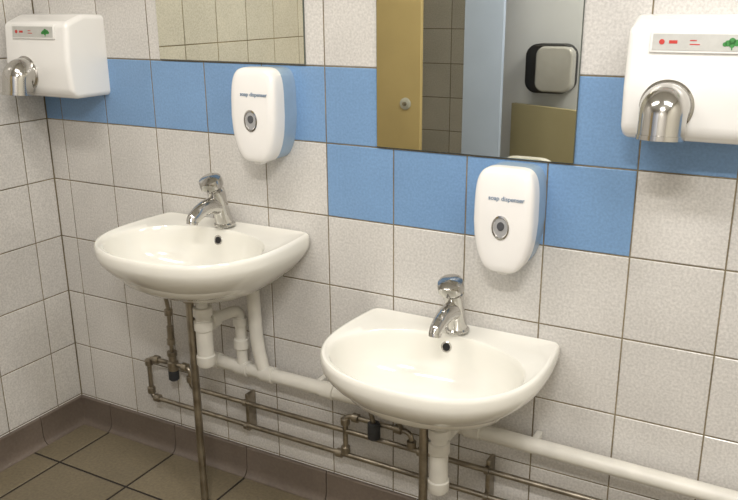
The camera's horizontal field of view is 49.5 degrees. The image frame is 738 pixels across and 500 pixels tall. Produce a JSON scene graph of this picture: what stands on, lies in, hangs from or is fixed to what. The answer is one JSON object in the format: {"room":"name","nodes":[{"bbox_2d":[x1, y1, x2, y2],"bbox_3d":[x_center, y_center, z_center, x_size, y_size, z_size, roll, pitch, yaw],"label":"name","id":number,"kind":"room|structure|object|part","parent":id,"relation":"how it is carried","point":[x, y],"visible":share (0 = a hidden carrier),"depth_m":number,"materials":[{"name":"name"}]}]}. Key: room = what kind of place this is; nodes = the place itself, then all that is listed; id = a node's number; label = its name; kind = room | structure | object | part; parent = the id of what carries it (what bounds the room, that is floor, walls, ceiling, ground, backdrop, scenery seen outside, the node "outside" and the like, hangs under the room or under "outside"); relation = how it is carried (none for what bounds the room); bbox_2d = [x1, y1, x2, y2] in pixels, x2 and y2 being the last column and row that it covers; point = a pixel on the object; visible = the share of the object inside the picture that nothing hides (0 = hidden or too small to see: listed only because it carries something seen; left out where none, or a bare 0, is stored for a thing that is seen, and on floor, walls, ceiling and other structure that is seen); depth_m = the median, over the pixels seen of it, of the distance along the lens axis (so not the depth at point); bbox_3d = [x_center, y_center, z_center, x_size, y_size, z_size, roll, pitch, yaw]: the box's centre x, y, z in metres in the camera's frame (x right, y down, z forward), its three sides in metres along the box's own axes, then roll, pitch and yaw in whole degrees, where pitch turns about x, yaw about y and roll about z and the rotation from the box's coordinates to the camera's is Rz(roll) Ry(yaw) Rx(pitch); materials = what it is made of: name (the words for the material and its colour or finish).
{"room":"public restroom","nodes":[
{"label":"public restroom","id":0,"kind":"room"},
{"bbox_2d":[0,0,81,436],"bbox_3d":[-1.749,-0.224,1.468,0.100,2.600,2.800,9,20,28],"label":"wall","id":1,"kind":"structure","parent":0,"point":[39,369],"depth_m":2.63,"materials":[{"name":"white tile"}]},
{"bbox_2d":[0,395,83,471],"bbox_3d":[-1.683,0.931,1.794,0.030,0.100,2.697,9,20,28],"label":"baseboard","id":2,"kind":"structure","parent":1,"relation":"attached to","point":[24,441],"depth_m":2.76,"materials":[{"name":"tile"}]},
{"bbox_2d":[0,425,308,499],"bbox_3d":[-0.219,1.255,1.051,3.472,0.100,2.800,9,20,28],"label":"floor","id":3,"kind":"structure","parent":0,"point":[87,463],"depth_m":2.58,"materials":[{"name":"tile"}]},
{"bbox_2d":[32,0,737,499],"bbox_3d":[0.447,-0.355,1.834,3.472,2.600,0.100,9,20,28],"label":"wall","id":4,"kind":"structure","parent":0,"point":[632,272],"depth_m":2.06,"materials":[{"name":"white tile"}]},
{"bbox_2d":[1,14,109,98],"bbox_3d":[-0.965,-0.577,2.381,0.268,0.239,0.233,9,20,28],"label":"dryer","id":5,"kind":"object","parent":4,"relation":"attached to","point":[49,55],"visible":1,"depth_m":2.34,"materials":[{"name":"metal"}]},
{"bbox_3d":[-0.981,-0.635,2.333,0.170,0.030,0.002,9,15,28],"label":"plate","id":6,"kind":"part","parent":5,"relation":"part of","materials":[{"name":"white plastic"}]},
{"bbox_3d":[-0.980,-0.636,2.335,0.180,0.040,0.004,9,15,28],"label":"plate frame","id":7,"kind":"part","parent":5,"relation":"part of","materials":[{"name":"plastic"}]},
{"bbox_2d":[94,212,309,499],"bbox_3d":[-0.484,0.376,2.289,0.542,0.848,0.425,9,20,28],"label":"washbasin","id":8,"kind":"object","parent":4,"relation":"attached to","point":[204,264],"visible":0.99,"depth_m":2.24,"materials":[{"name":"ceramic"}]},
{"bbox_3d":[-0.500,0.445,2.335,0.023,0.688,0.023,9,20,28],"label":"support leg","id":9,"kind":"part","parent":8,"relation":"part of","materials":[{"name":"metal"}]},
{"bbox_3d":[-0.487,0.057,2.189,0.542,0.180,0.425,9,20,28],"label":"basin bowl","id":10,"kind":"part","parent":8,"relation":"part of","materials":[{"name":"ceramic"}]},
{"bbox_2d":[186,173,235,228],"bbox_3d":[-0.443,-0.129,2.225,0.065,0.163,0.184,9,20,28],"label":"tap","id":11,"kind":"object","parent":8,"relation":"on","point":[216,203],"visible":1,"depth_m":2.21,"materials":[{"name":"silver metal"}]},
{"bbox_3d":[-0.453,-0.109,2.214,0.041,0.064,0.146,9,20,28],"label":"spout","id":12,"kind":"part","parent":11,"relation":"part of","materials":[{"name":"silver metal"}]},
{"bbox_2d":[211,311,221,328],"bbox_3d":[-0.446,0.200,2.286,0.048,0.048,0.028,9,20,28],"label":"pipe","id":13,"kind":"object","parent":8,"relation":"attached to","point":[216,317],"depth_m":2.27,"materials":[{"name":"white plastic"}]},
{"bbox_2d":[211,306,247,364],"bbox_3d":[-0.422,0.266,2.337,0.043,0.192,0.158,12,21,35],"label":"pipe","id":14,"kind":"object","parent":8,"relation":"attached to","point":[240,320],"depth_m":2.35,"materials":[{"name":"white plastic"}]},
{"bbox_2d":[233,315,247,326],"bbox_3d":[-0.381,0.209,2.368,0.044,0.026,0.044,9,20,28],"label":"pipe","id":15,"kind":"object","parent":8,"relation":"attached to","point":[238,320],"depth_m":2.35,"materials":[{"name":"white plastic"}]},
{"bbox_2d":[234,336,249,350],"bbox_3d":[-0.380,0.277,2.389,0.046,0.032,0.046,9,20,28],"label":"pipe","id":16,"kind":"object","parent":8,"relation":"attached to","point":[241,343],"depth_m":2.37,"materials":[{"name":"white plastic"}]},
{"bbox_2d":[155,0,305,63],"bbox_3d":[-0.387,-0.850,2.096,0.499,0.698,0.006,9,20,28],"label":"wall mirror","id":17,"kind":"object","parent":4,"relation":"attached to","point":[250,31],"visible":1,"depth_m":2.16,"materials":[{"name":"clear glass"}]},
{"bbox_2d":[81,395,417,499],"bbox_3d":[0.425,0.808,2.136,3.369,0.100,0.030,9,20,28],"label":"baseboard","id":18,"kind":"structure","parent":4,"relation":"attached to","point":[291,476],"depth_m":2.59,"materials":[{"name":"tile"}]},
{"bbox_2d":[231,66,296,164],"bbox_3d":[-0.282,-0.357,2.126,0.143,0.253,0.115,9,20,28],"label":"soap dispenser","id":19,"kind":"object","parent":4,"relation":"attached to","point":[263,98],"visible":1,"depth_m":2.08,"materials":[{"name":"plastic"}]},
{"bbox_3d":[-0.270,-0.366,2.146,0.140,0.244,0.066,9,20,28],"label":"tank","id":20,"kind":"part","parent":19,"relation":"part of","materials":[{"name":"plastic"}]},
{"bbox_2d":[145,298,601,499],"bbox_3d":[0.489,0.448,1.945,2.796,0.530,0.096,9,20,28],"label":"pipes","id":21,"kind":"object","parent":4,"relation":"attached to","point":[173,365],"visible":0.8,"depth_m":2.30,"materials":[{"name":"metal"}]},
{"bbox_2d":[320,308,559,499],"bbox_3d":[0.142,0.561,1.985,0.542,0.665,0.425,9,20,28],"label":"washbasin","id":22,"kind":"object","parent":4,"relation":"attached to","point":[386,362],"visible":0.98,"depth_m":1.97,"materials":[{"name":"ceramic"}]},
{"bbox_3d":[0.136,0.632,2.026,0.023,0.505,0.023,9,20,28],"label":"support leg","id":23,"kind":"part","parent":22,"relation":"part of","materials":[{"name":"metal"}]},
{"bbox_3d":[0.140,0.329,1.913,0.542,0.180,0.425,9,20,28],"label":"basin bowl","id":24,"kind":"part","parent":22,"relation":"part of","materials":[{"name":"ceramic"}]},
{"bbox_2d":[428,274,469,337],"bbox_3d":[0.192,0.145,1.944,0.065,0.163,0.184,9,20,28],"label":"tap","id":25,"kind":"object","parent":22,"relation":"on","point":[450,317],"visible":1,"depth_m":1.93,"materials":[{"name":"silver metal"}]},
{"bbox_3d":[0.183,0.165,1.933,0.041,0.064,0.146,9,20,28],"label":"spout","id":26,"kind":"part","parent":25,"relation":"part of","materials":[{"name":"silver metal"}]},
{"bbox_2d":[449,430,458,440],"bbox_3d":[0.218,0.464,2.030,0.053,0.050,0.154,9,20,28],"label":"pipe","id":27,"kind":"object","parent":22,"relation":"attached to","point":[453,433],"depth_m":2.00,"materials":[{"name":"white plastic"}]},
{"bbox_2d":[213,290,737,499],"bbox_3d":[0.630,0.397,1.861,2.552,0.337,0.074,9,20,28],"label":"pipe","id":28,"kind":"object","parent":4,"relation":"attached to","point":[535,445],"visible":0.76,"depth_m":2.00,"materials":[{"name":"white plastic"}]},
{"bbox_2d":[376,0,584,163],"bbox_3d":[0.239,-0.562,1.825,0.505,0.697,0.006,9,20,28],"label":"wall mirror","id":29,"kind":"object","parent":4,"relation":"attached to","point":[490,78],"visible":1,"depth_m":1.86,"materials":[{"name":"clear glass"}]},
{"bbox_2d":[474,161,545,274],"bbox_3d":[0.325,-0.071,1.865,0.143,0.253,0.115,9,20,28],"label":"soap dispenser","id":30,"kind":"object","parent":4,"relation":"attached to","point":[510,206],"visible":1,"depth_m":1.82,"materials":[{"name":"plastic"}]},
{"bbox_3d":[0.337,-0.081,1.885,0.140,0.244,0.066,9,20,28],"label":"tank","id":31,"kind":"part","parent":30,"relation":"part of","materials":[{"name":"plastic"}]},
{"bbox_2d":[621,14,737,144],"bbox_3d":[0.632,-0.327,1.537,0.268,0.239,0.233,9,20,28],"label":"dryer","id":32,"kind":"object","parent":4,"relation":"attached to","point":[681,78],"visible":1,"depth_m":1.51,"materials":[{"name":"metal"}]},
{"bbox_3d":[0.617,-0.386,1.491,0.180,0.040,0.004,9,15,28],"label":"plate frame","id":33,"kind":"part","parent":32,"relation":"part of","materials":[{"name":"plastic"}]},
{"bbox_3d":[0.616,-0.386,1.489,0.170,0.030,0.002,9,15,28],"label":"plate","id":34,"kind":"part","parent":32,"relation":"part of","materials":[{"name":"white plastic"}]}
]}

